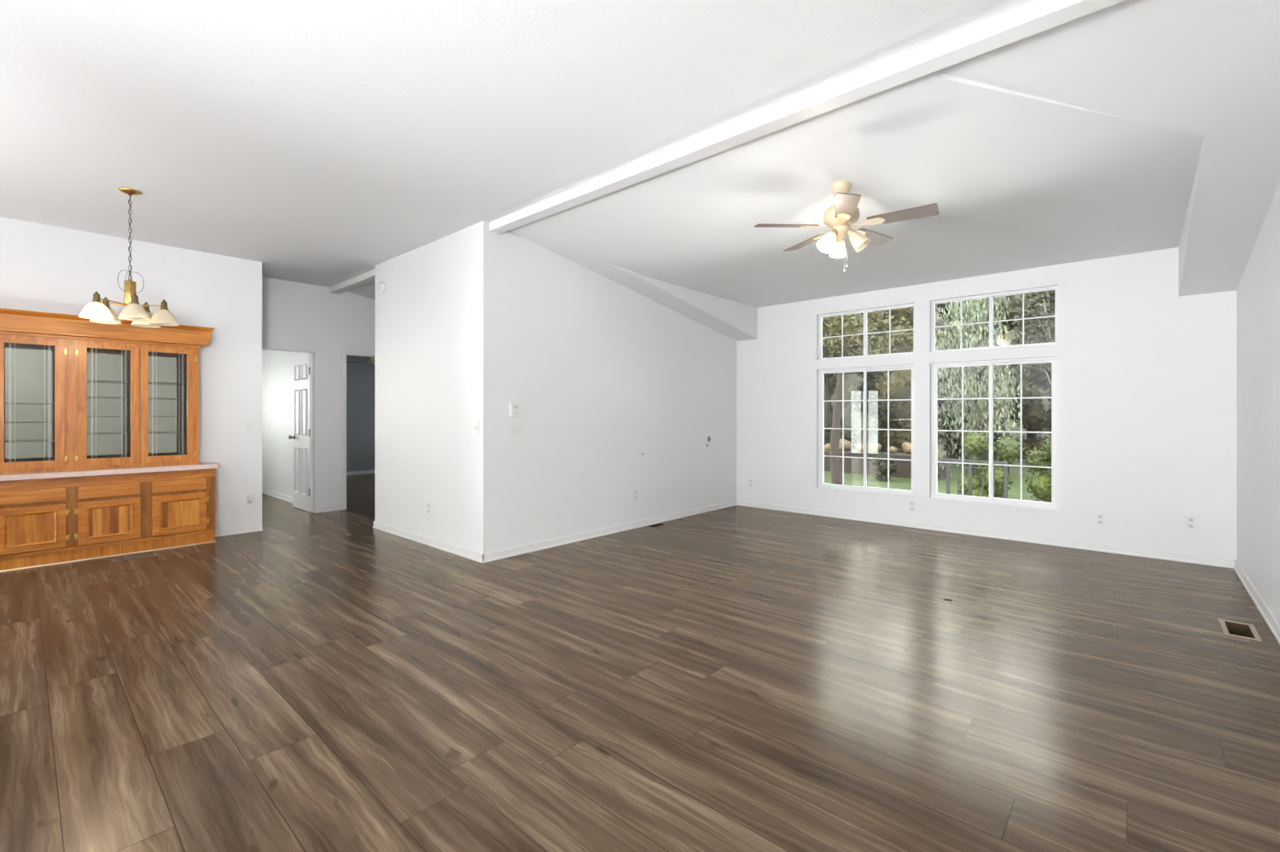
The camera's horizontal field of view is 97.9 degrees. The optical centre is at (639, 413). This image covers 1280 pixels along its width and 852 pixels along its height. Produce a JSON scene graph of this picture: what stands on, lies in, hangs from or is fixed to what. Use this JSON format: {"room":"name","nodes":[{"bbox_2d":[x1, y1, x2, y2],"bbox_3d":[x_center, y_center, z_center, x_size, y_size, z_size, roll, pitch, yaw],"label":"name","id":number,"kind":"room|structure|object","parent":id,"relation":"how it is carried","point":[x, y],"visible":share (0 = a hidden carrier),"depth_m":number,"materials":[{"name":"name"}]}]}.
{"room":"empty living room","nodes":[
{"label":"empty living room","id":0,"kind":"room"},
{"bbox_2d":[0,216,261,529],"bbox_3d":[-5.664,-0.250,4.229,0.120,3.000,4.736,0,0,42],"label":"wall","id":1,"kind":"structure","parent":0,"point":[43,268],"depth_m":5.57,"materials":[{"name":"white paint"}]},
{"bbox_2d":[215,523,262,537],"bbox_3d":[-4.182,1.214,5.777,0.020,0.072,0.451,0,0,42],"label":"baseboard","id":2,"kind":"structure","parent":1,"relation":"attached to","point":[241,530],"depth_m":5.78,"materials":[{"name":"white paint"}]},
{"bbox_2d":[245,494,253,505],"bbox_3d":[-4.097,0.905,5.855,0.042,0.115,0.070,0,0,42],"label":"wall outlet","id":3,"kind":"object","parent":1,"relation":"attached to","point":[249,497],"visible":1,"depth_m":5.85,"materials":[{"name":"white plastic"}]},
{"bbox_2d":[245,419,253,430],"bbox_3d":[-4.105,0.117,5.862,0.020,0.115,0.070,0,0,42],"label":"light switch","id":4,"kind":"object","parent":1,"relation":"attached to","point":[249,423],"visible":1,"depth_m":5.86,"materials":[{"name":"white plastic"}]},
{"bbox_2d":[261,349,308,497],"bbox_3d":[-5.609,-0.250,8.560,4.120,3.000,0.120,0,0,42],"label":"wall","id":5,"kind":"structure","parent":0,"point":[276,365],"depth_m":8.28,"materials":[{"name":"white paint"}]},
{"bbox_2d":[261,488,292,503],"bbox_3d":[-5.950,1.214,8.771,3.330,0.072,0.020,0,0,42],"label":"baseboard","id":6,"kind":"structure","parent":5,"relation":"attached to","point":[270,493],"depth_m":8.24,"materials":[{"name":"white paint"}]},
{"bbox_2d":[261,276,374,506],"bbox_3d":[-3.062,-0.250,8.232,0.110,3.000,4.939,0,0,42],"label":"wall","id":7,"kind":"structure","parent":0,"point":[293,313],"depth_m":7.11,"materials":[{"name":"white paint"}]},
{"bbox_2d":[261,343,320,512],"bbox_3d":[-4.366,0.205,6.772,0.128,2.089,0.841,0,0,42],"label":"trim","id":8,"kind":"structure","parent":7,"relation":"attached to","point":[317,353],"depth_m":7.01,"materials":[{"name":"white paint"}]},
{"bbox_2d":[288,353,312,511],"bbox_3d":[-4.414,0.239,7.221,0.677,2.005,0.104,0,0,42],"label":"door","id":9,"kind":"structure","parent":7,"relation":"in","point":[302,364],"depth_m":7.18,"materials":[{"name":"white paint"}]},
{"bbox_2d":[320,504,341,512],"bbox_3d":[-3.959,1.214,7.135,0.020,0.072,0.240,0,0,42],"label":"baseboard","id":10,"kind":"structure","parent":7,"relation":"attached to","point":[334,508],"depth_m":7.13,"materials":[{"name":"white paint"}]},
{"bbox_2d":[341,349,374,510],"bbox_3d":[-3.631,0.205,7.592,0.128,2.089,0.874,0,0,42],"label":"trim","id":11,"kind":"structure","parent":7,"relation":"attached to","point":[351,352],"depth_m":7.25,"materials":[{"name":"white paint"}]},
{"bbox_2d":[346,355,374,471],"bbox_3d":[-7.768,-0.250,9.350,0.150,3.000,9.855,0,0,42],"label":"wall","id":12,"kind":"structure","parent":0,"point":[360,377],"depth_m":11.48,"materials":[{"name":"grey paint"}]},
{"bbox_2d":[346,470,374,475],"bbox_3d":[-5.805,1.214,11.412,0.020,0.072,3.865,0,0,42],"label":"baseboard","id":13,"kind":"structure","parent":12,"relation":"attached to","point":[366,472],"depth_m":11.47,"materials":[{"name":"white paint"}]},
{"bbox_2d":[374,224,476,552],"bbox_3d":[-2.113,-0.250,5.463,2.020,3.000,0.110,0,0,42],"label":"wall","id":14,"kind":"structure","parent":0,"point":[425,315],"depth_m":5.33,"materials":[{"name":"white paint"}]},
{"bbox_2d":[330,269,374,294],"bbox_3d":[-3.381,-1.639,6.677,1.590,0.181,0.110,0,0,42],"label":"trim","id":15,"kind":"structure","parent":14,"relation":"attached to","point":[368,277],"depth_m":6.67,"materials":[{"name":"white paint"}]},
{"bbox_2d":[378,281,385,293],"bbox_3d":[-2.766,-1.350,5.948,0.124,0.124,0.040,0,0,42],"label":"smoke detector","id":16,"kind":"object","parent":14,"relation":"attached to","point":[381,287],"visible":1,"depth_m":5.92,"materials":[{"name":"white plastic"}]},
{"bbox_2d":[372,521,483,563],"bbox_3d":[-2.115,1.214,5.378,2.154,0.072,0.020,0,0,42],"label":"baseboard","id":17,"kind":"structure","parent":14,"relation":"attached to","point":[468,554],"depth_m":5.23,"materials":[{"name":"white paint"}]},
{"bbox_2d":[426,502,430,515],"bbox_3d":[-2.004,0.900,5.286,0.070,0.115,0.009,0,0,42],"label":"wall outlet","id":18,"kind":"object","parent":14,"relation":"attached to","point":[428,504],"visible":1,"depth_m":5.28,"materials":[{"name":"white plastic"}]},
{"bbox_2d":[474,420,479,434],"bbox_3d":[-1.389,0.116,4.728,0.070,0.115,0.020,0,0,42],"label":"light switch","id":19,"kind":"object","parent":14,"relation":"attached to","point":[476,422],"visible":1,"depth_m":4.72,"materials":[{"name":"white plastic"}]},
{"bbox_2d":[476,221,736,554],"bbox_3d":[-0.037,-0.250,6.183,0.110,3.000,3.952,0,0,42],"label":"wall","id":20,"kind":"structure","parent":0,"point":[603,375],"depth_m":5.51,"materials":[{"name":"white paint"}]},
{"bbox_2d":[509,402,520,417],"bbox_3d":[-1.098,-0.035,4.895,0.031,0.124,0.100,0,0,42],"label":"thermostat","id":21,"kind":"object","parent":20,"relation":"attached to","point":[514,408],"visible":1,"depth_m":4.88,"materials":[{"name":"white plastic"}]},
{"bbox_2d":[511,423,522,436],"bbox_3d":[-1.086,0.143,4.915,0.020,0.118,0.118,0,0,42],"label":"light switch","id":22,"kind":"object","parent":20,"relation":"attached to","point":[516,428],"visible":1,"depth_m":4.92,"materials":[{"name":"white plastic"}]},
{"bbox_2d":[482,500,737,563],"bbox_3d":[0.007,1.214,6.135,0.020,0.072,3.964,0,0,42],"label":"baseboard","id":23,"kind":"structure","parent":20,"relation":"attached to","point":[488,557],"depth_m":5.61,"materials":[{"name":"white paint"}]},
{"bbox_2d":[633,489,638,500],"bbox_3d":[-0.046,0.887,6.084,0.009,0.115,0.070,0,0,42],"label":"wall outlet","id":24,"kind":"object","parent":20,"relation":"attached to","point":[635,491],"visible":1,"depth_m":6.08,"materials":[{"name":"white plastic"}]},
{"bbox_2d":[0,473,1279,851],"bbox_3d":[-3.080,1.275,5.115,12.885,0.050,9.905,0,0,42],"label":"floor","id":25,"kind":"structure","parent":0,"point":[720,680],"depth_m":2.53,"materials":[{"name":"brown wood"}]},
{"bbox_2d":[0,308,220,572],"bbox_3d":[-4.844,0.215,4.769,0.377,2.074,1.976,0,0,42],"label":"china cabinet","id":26,"kind":"object","parent":25,"relation":"on","point":[99,422],"visible":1,"depth_m":4.81,"materials":[{"name":"brown wood"}]},
{"bbox_2d":[4,403,54,404],"bbox_3d":[-5.183,-0.083,4.482,0.229,0.005,0.816,0,0,42],"label":"glass shelf","id":27,"kind":"object","parent":26,"relation":"attached to","point":[4,404],"depth_m":4.54,"materials":[{"name":"grey"}]},
{"bbox_2d":[4,422,54,423],"bbox_3d":[-5.183,0.072,4.482,0.229,0.005,0.816,0,0,42],"label":"glass shelf","id":28,"kind":"object","parent":26,"relation":"attached to","point":[4,422],"depth_m":4.54,"materials":[{"name":"grey"}]},
{"bbox_2d":[4,440,54,442],"bbox_3d":[-5.183,0.228,4.482,0.229,0.005,0.816,0,0,42],"label":"glass shelf","id":29,"kind":"object","parent":26,"relation":"attached to","point":[5,441],"depth_m":4.66,"materials":[{"name":"grey"}]},
{"bbox_2d":[4,343,186,462],"bbox_3d":[-4.991,-0.095,4.878,0.005,1.060,1.662,0,0,42],"label":"doors","id":30,"kind":"structure","parent":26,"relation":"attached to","point":[32,361],"depth_m":5.01,"materials":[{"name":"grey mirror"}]},
{"bbox_2d":[0,461,220,481],"bbox_3d":[-4.848,0.506,4.773,0.366,0.040,1.976,0,0,42],"label":"countertop","id":31,"kind":"structure","parent":26,"relation":"on","point":[201,465],"depth_m":4.80,"materials":[{"name":"pink laminate"}]},
{"bbox_2d":[87,379,186,384],"bbox_3d":[-4.621,-0.287,5.109,0.229,0.005,0.824,0,0,42],"label":"glass shelf","id":32,"kind":"object","parent":26,"relation":"attached to","point":[89,381],"depth_m":5.11,"materials":[{"name":"grey"}]},
{"bbox_2d":[87,396,186,399],"bbox_3d":[-4.621,-0.142,5.109,0.229,0.005,0.824,0,0,42],"label":"glass shelf","id":33,"kind":"object","parent":26,"relation":"attached to","point":[88,398],"depth_m":5.13,"materials":[{"name":"grey"}]},
{"bbox_2d":[87,416,186,417],"bbox_3d":[-4.621,0.028,5.109,0.229,0.005,0.824,0,0,42],"label":"glass shelf","id":34,"kind":"object","parent":26,"relation":"attached to","point":[87,416],"depth_m":4.98,"materials":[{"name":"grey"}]},
{"bbox_2d":[87,431,186,435],"bbox_3d":[-4.621,0.177,5.109,0.229,0.005,0.824,0,0,42],"label":"glass shelf","id":35,"kind":"object","parent":26,"relation":"attached to","point":[88,433],"depth_m":5.12,"materials":[{"name":"grey"}]},
{"bbox_2d":[110,552,157,562],"bbox_3d":[-4.385,1.294,4.831,0.122,0.096,0.292,0,0,42],"label":"floor vent","id":36,"kind":"object","parent":25,"relation":"in","point":[154,554],"visible":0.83,"depth_m":4.83,"materials":[{"name":"brown"}]},
{"bbox_2d":[645,523,666,528],"bbox_3d":[0.181,1.294,6.210,0.114,0.096,0.254,0,0,42],"label":"floor vent","id":37,"kind":"object","parent":25,"relation":"in","point":[654,526],"visible":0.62,"depth_m":6.25,"materials":[{"name":"brown"}]},
{"bbox_2d":[1218,618,1262,641],"bbox_3d":[3.461,1.294,3.216,0.144,0.096,0.320,0,0,42],"label":"floor vent","id":38,"kind":"object","parent":25,"relation":"in","point":[1248,631],"visible":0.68,"depth_m":3.30,"materials":[{"name":"beige metal"}]},
{"bbox_2d":[0,0,1279,341],"bbox_3d":[-3.048,-1.295,5.113,12.835,0.650,9.845,0,0,42],"label":"ceiling","id":39,"kind":"structure","parent":0,"point":[319,142],"depth_m":3.10,"materials":[{"name":"white paint"}]},
{"bbox_2d":[79,187,179,327],"bbox_3d":[-3.692,-1.143,4.037,0.521,0.955,0.535,0,0,42],"label":"chandelier","id":40,"kind":"object","parent":39,"relation":"hanging from","point":[96,311],"visible":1,"depth_m":4.02,"materials":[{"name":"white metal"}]},
{"bbox_2d":[346,357,374,366],"bbox_3d":[-4.307,-0.942,9.209,1.092,0.376,1.051,0,0,42],"label":"ceiling fan","id":41,"kind":"object","parent":39,"relation":"hanging from","point":[372,359],"visible":0.12,"depth_m":9.09,"materials":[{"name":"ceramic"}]},
{"bbox_2d":[488,0,1125,233],"bbox_3d":[0.515,-1.639,3.185,4.755,0.181,0.110,0,0,42],"label":"ceiling beam","id":42,"kind":"structure","parent":39,"relation":"attached to","point":[1037,16],"depth_m":2.72,"materials":[{"name":"white paint"}]},
{"bbox_2d":[754,180,939,273],"bbox_3d":[1.331,-1.205,3.609,1.077,0.591,1.082,0,0,42],"label":"ceiling fan","id":43,"kind":"object","parent":39,"relation":"hanging from","point":[840,218],"visible":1,"depth_m":3.55,"materials":[{"name":"beige ceramic"}]},
{"bbox_2d":[816,228,837,253],"bbox_3d":[1.198,-1.112,3.579,0.111,0.158,0.139,0,0,42],"label":"shade","id":44,"kind":"object","parent":43,"relation":"attached to","point":[825,244],"depth_m":3.56,"materials":[{"name":"beige glass"}]},
{"bbox_2d":[829,237,846,258],"bbox_3d":[1.318,-1.112,3.721,0.115,0.158,0.137,0,0,42],"label":"shade","id":45,"kind":"object","parent":43,"relation":"attached to","point":[838,252],"depth_m":3.68,"materials":[{"name":"beige glass"}]},
{"bbox_2d":[847,228,870,252],"bbox_3d":[1.399,-1.112,3.562,0.145,0.158,0.107,0,0,42],"label":"shade","id":46,"kind":"object","parent":43,"relation":"attached to","point":[858,241],"depth_m":3.54,"materials":[{"name":"beige glass"}]},
{"bbox_2d":[736,247,1236,559],"bbox_3d":[0.138,-0.250,8.780,12.685,3.000,0.150,0,0,42],"label":"wall","id":47,"kind":"structure","parent":0,"point":[1147,372],"depth_m":5.10,"materials":[{"name":"white paint"}]},
{"bbox_2d":[748,478,752,487],"bbox_3d":[1.481,0.925,7.469,0.070,0.115,0.009,0,0,42],"label":"wall outlet","id":48,"kind":"object","parent":47,"relation":"attached to","point":[750,480],"visible":1,"depth_m":7.47,"materials":[{"name":"white plastic"}]},
{"bbox_2d":[815,364,915,498],"bbox_3d":[2.623,0.190,6.511,1.139,1.470,0.112,0,0,42],"label":"window","id":49,"kind":"structure","parent":47,"relation":"in","point":[884,491],"depth_m":6.51,"materials":[{"name":"white plastic"}]},
{"bbox_2d":[815,303,915,361],"bbox_3d":[2.623,-0.932,6.511,1.139,0.575,0.112,0,0,42],"label":"window","id":50,"kind":"structure","parent":47,"relation":"in","point":[864,311],"depth_m":6.52,"materials":[{"name":"white plastic"}]},
{"bbox_2d":[908,500,915,511],"bbox_3d":[2.987,1.015,6.119,0.070,0.115,0.009,0,0,42],"label":"wall outlet","id":51,"kind":"object","parent":47,"relation":"attached to","point":[911,503],"visible":1,"depth_m":6.11,"materials":[{"name":"white plastic"}]},
{"bbox_2d":[737,500,1234,569],"bbox_3d":[3.060,1.214,6.047,4.685,0.072,0.020,0,0,42],"label":"baseboard","id":52,"kind":"structure","parent":47,"relation":"attached to","point":[1207,561],"depth_m":5.46,"materials":[{"name":"white paint"}]},
{"bbox_2d":[928,356,1058,511],"bbox_3d":[3.566,0.190,5.665,1.128,1.470,0.112,0,0,42],"label":"window","id":53,"kind":"structure","parent":47,"relation":"in","point":[1053,506],"depth_m":5.65,"materials":[{"name":"white plastic"}]},
{"bbox_2d":[928,285,1058,354],"bbox_3d":[3.566,-0.932,5.665,1.128,0.575,0.112,0,0,42],"label":"window","id":54,"kind":"structure","parent":47,"relation":"in","point":[991,296],"depth_m":5.67,"materials":[{"name":"white plastic"}]},
{"bbox_2d":[1095,512,1105,526],"bbox_3d":[4.177,0.960,5.052,0.066,0.110,0.009,0,0,42],"label":"wall outlet","id":55,"kind":"object","parent":47,"relation":"attached to","point":[1100,518],"visible":1,"depth_m":5.05,"materials":[{"name":"white plastic"}]},
{"bbox_2d":[1183,515,1198,531],"bbox_3d":[4.612,0.915,4.663,0.085,0.125,0.009,0,0,42],"label":"wall outlet","id":56,"kind":"object","parent":47,"relation":"attached to","point":[1190,522],"visible":1,"depth_m":4.66,"materials":[{"name":"white plastic"}]},
{"bbox_2d":[1187,517,1193,522],"bbox_3d":[4.611,0.889,4.661,0.034,0.030,0.004,0,0,42],"label":"receptacle","id":57,"kind":"object","parent":56,"relation":"attached to","point":[1189,520],"depth_m":4.66,"materials":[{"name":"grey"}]},
{"bbox_2d":[1236,181,1279,624],"bbox_3d":[1.678,-0.250,0.883,0.150,3.000,9.855,0,0,42],"label":"wall","id":58,"kind":"structure","parent":0,"point":[1258,292],"depth_m":3.62,"materials":[{"name":"white paint"}]},
{"bbox_2d":[1233,559,1279,645],"bbox_3d":[1.615,1.214,0.940,0.020,0.072,9.555,0,0,42],"label":"baseboard","id":59,"kind":"structure","parent":58,"relation":"attached to","point":[1271,622],"depth_m":3.55,"materials":[{"name":"white paint"}]},
{"label":"outside","id":60,"kind":"structure","parent":0,"visible":0},
{"bbox_2d":[823,448,1051,501],"bbox_3d":[17.742,1.637,18.294,70.000,0.303,37.500,0,0,42],"label":"lawn","id":61,"kind":"structure","parent":60,"point":[854,480],"depth_m":14.11,"materials":[{"name":"green plant"}]},
{"bbox_2d":[829,374,837,395],"bbox_3d":[7.872,-1.962,24.478,2.283,7.430,2.041,0,0,42],"label":"evergreen tree","id":62,"kind":"object","parent":61,"relation":"on","point":[833,383],"visible":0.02,"depth_m":23.50,"materials":[{"name":"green plant"}]},
{"bbox_2d":[829,372,845,427],"bbox_3d":[6.955,-1.619,21.462,2.132,6.745,2.412,0,0,42],"label":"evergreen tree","id":63,"kind":"object","parent":61,"relation":"on","point":[830,375],"visible":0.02,"depth_m":21.29,"materials":[{"name":"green plant"}]},
{"bbox_2d":[822,314,863,451],"bbox_3d":[6.226,-1.214,18.490,2.241,5.934,2.277,0,0,42],"label":"evergreen tree","id":64,"kind":"object","parent":61,"relation":"on","point":[849,435],"visible":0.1,"depth_m":18.33,"materials":[{"name":"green plant"}]},
{"bbox_2d":[850,311,886,452],"bbox_3d":[9.905,-2.118,22.619,2.246,7.742,2.354,0,0,-34],"label":"evergreen tree","id":65,"kind":"object","parent":61,"relation":"on","point":[871,381],"visible":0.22,"depth_m":22.57,"materials":[{"name":"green plant"}]},
{"bbox_2d":[822,308,937,484],"bbox_3d":[4.357,-0.616,11.922,3.543,4.951,3.621,0,0,42],"label":"tree","id":66,"kind":"object","parent":61,"relation":"on","point":[835,469],"visible":0.54,"depth_m":11.77,"materials":[{"name":"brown plant"}]},
{"bbox_2d":[867,450,899,481],"bbox_3d":[6.293,1.407,14.408,0.599,0.910,0.747,0,0,-23],"label":"shrub","id":67,"kind":"object","parent":61,"relation":"on","point":[881,474],"visible":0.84,"depth_m":14.23,"materials":[{"name":"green plant"}]},
{"bbox_2d":[823,449,947,481],"bbox_3d":[6.163,1.475,16.164,4.800,0.750,0.700,0,0,42],"label":"wall","id":68,"kind":"structure","parent":61,"relation":"on","point":[851,465],"depth_m":15.50,"materials":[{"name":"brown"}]},
{"bbox_2d":[823,443,830,451],"bbox_3d":[5.609,1.016,16.543,0.307,0.263,0.250,0,0,42],"label":"boulder","id":69,"kind":"object","parent":68,"relation":"on","point":[827,446],"visible":0.6,"depth_m":16.47,"materials":[{"name":"beige stone"}]},
{"bbox_2d":[838,438,852,451],"bbox_3d":[5.995,0.939,16.321,0.435,0.419,0.403,0,0,42],"label":"boulder","id":70,"kind":"object","parent":68,"relation":"on","point":[847,445],"visible":0.67,"depth_m":16.18,"materials":[{"name":"beige stone"}]},
{"bbox_2d":[855,445,863,452],"bbox_3d":[6.382,1.024,16.085,0.261,0.241,0.259,0,0,42],"label":"boulder","id":71,"kind":"object","parent":68,"relation":"on","point":[859,448],"visible":0.65,"depth_m":16.00,"materials":[{"name":"beige stone"}]},
{"bbox_2d":[866,442,881,453],"bbox_3d":[6.590,0.989,15.662,0.383,0.338,0.324,0,0,42],"label":"boulder","id":72,"kind":"object","parent":68,"relation":"on","point":[872,448],"visible":0.84,"depth_m":15.55,"materials":[{"name":"beige stone"}]},
{"bbox_2d":[889,446,897,453],"bbox_3d":[6.990,1.021,15.429,0.246,0.225,0.223,0,0,42],"label":"boulder","id":73,"kind":"object","parent":68,"relation":"on","point":[892,450],"visible":0.74,"depth_m":15.35,"materials":[{"name":"beige stone"}]},
{"bbox_2d":[901,442,911,454],"bbox_3d":[7.357,0.950,15.204,0.379,0.348,0.401,0,0,42],"label":"boulder","id":74,"kind":"object","parent":68,"relation":"on","point":[906,446],"visible":0.63,"depth_m":15.11,"materials":[{"name":"beige stone"}]},
{"bbox_2d":[861,310,913,452],"bbox_3d":[8.965,-1.745,19.712,2.180,6.995,1.913,0,0,-43],"label":"evergreen tree","id":75,"kind":"object","parent":61,"relation":"on","point":[882,406],"visible":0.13,"depth_m":19.52,"materials":[{"name":"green plant"}]},
{"bbox_2d":[871,307,948,453],"bbox_3d":[8.041,-1.141,16.915,2.166,5.856,2.103,0,0,42],"label":"evergreen tree","id":76,"kind":"object","parent":61,"relation":"on","point":[900,383],"visible":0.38,"depth_m":16.58,"materials":[{"name":"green plant"}]},
{"bbox_2d":[908,454,942,477],"bbox_3d":[7.008,1.387,13.743,0.573,0.933,0.821,0,0,-29],"label":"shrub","id":77,"kind":"object","parent":61,"relation":"on","point":[938,469],"visible":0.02,"depth_m":13.46,"materials":[{"name":"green plant"}]},
{"bbox_2d":[830,290,1051,451],"bbox_3d":[17.051,-2.814,25.380,59.789,9.197,7.560,0,0,42],"label":"wooded hillside","id":78,"kind":"structure","parent":61,"relation":"on","point":[852,419],"depth_m":27.87,"materials":[{"name":"green plant"}]},
{"bbox_2d":[935,299,982,458],"bbox_3d":[11.847,-1.927,21.039,2.204,7.360,2.179,0,0,42],"label":"evergreen tree","id":79,"kind":"object","parent":61,"relation":"on","point":[942,305],"visible":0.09,"depth_m":20.73,"materials":[{"name":"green plant"}]},
{"bbox_2d":[936,300,1000,465],"bbox_3d":[10.678,-1.449,18.106,2.399,6.405,1.970,0,0,-16],"label":"evergreen tree","id":80,"kind":"object","parent":61,"relation":"on","point":[957,441],"visible":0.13,"depth_m":18.04,"materials":[{"name":"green plant"}]},
{"bbox_2d":[935,296,1020,481],"bbox_3d":[6.488,-0.570,11.113,1.733,4.744,1.649,0,0,-4],"label":"willow tree","id":81,"kind":"object","parent":61,"relation":"on","point":[975,382],"visible":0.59,"depth_m":10.88,"materials":[{"name":"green plant"}]},
{"bbox_2d":[959,429,1024,498],"bbox_3d":[5.845,1.050,9.272,0.971,1.606,0.721,0,0,42],"label":"shrub","id":82,"kind":"object","parent":61,"relation":"on","point":[1008,449],"visible":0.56,"depth_m":9.18,"materials":[{"name":"green plant"}]},
{"bbox_2d":[959,292,1044,475],"bbox_3d":[9.962,-1.130,15.373,2.006,5.830,2.247,0,0,42],"label":"evergreen tree","id":83,"kind":"object","parent":61,"relation":"on","point":[1028,390],"visible":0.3,"depth_m":15.04,"materials":[{"name":"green plant"}]},
{"bbox_2d":[1006,292,1049,461],"bbox_3d":[13.520,-1.928,19.225,2.325,7.363,2.527,0,0,42],"label":"evergreen tree","id":84,"kind":"object","parent":61,"relation":"on","point":[1032,419],"visible":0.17,"depth_m":18.93,"materials":[{"name":"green plant"}]},
{"bbox_2d":[1012,290,1054,386],"bbox_3d":[9.027,-1.044,12.243,1.684,5.694,1.704,0,0,19],"label":"birch tree","id":85,"kind":"object","parent":61,"relation":"on","point":[1050,322],"visible":0.27,"depth_m":12.33,"materials":[{"name":"green plant"}]},
{"bbox_2d":[1022,438,1051,502],"bbox_3d":[6.522,1.049,8.619,0.862,1.607,1.040,0,0,-9],"label":"shrub","id":86,"kind":"object","parent":61,"relation":"on","point":[1040,485],"visible":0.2,"depth_m":8.72,"materials":[{"name":"green plant"}]},
{"bbox_2d":[1024,290,1054,438],"bbox_3d":[12.677,-1.329,16.475,2.288,6.164,2.217,0,0,42],"label":"evergreen tree","id":87,"kind":"object","parent":61,"relation":"on","point":[1043,381],"visible":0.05,"depth_m":16.70,"materials":[{"name":"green plant"}]},
{"bbox_3d":[4.412,1.605,7.992,1.400,0.290,1.392,0,0,42],"label":"deck","id":88,"kind":"object","parent":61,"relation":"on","visible":0},
{"bbox_2d":[936,459,1007,499],"bbox_3d":[4.864,1.080,8.466,1.222,0.760,0.040,0,0,42],"label":"deck railing","id":89,"kind":"object","parent":88,"relation":"on","point":[1005,468],"visible":0.32,"depth_m":8.35,"materials":[{"name":"grey wood"}]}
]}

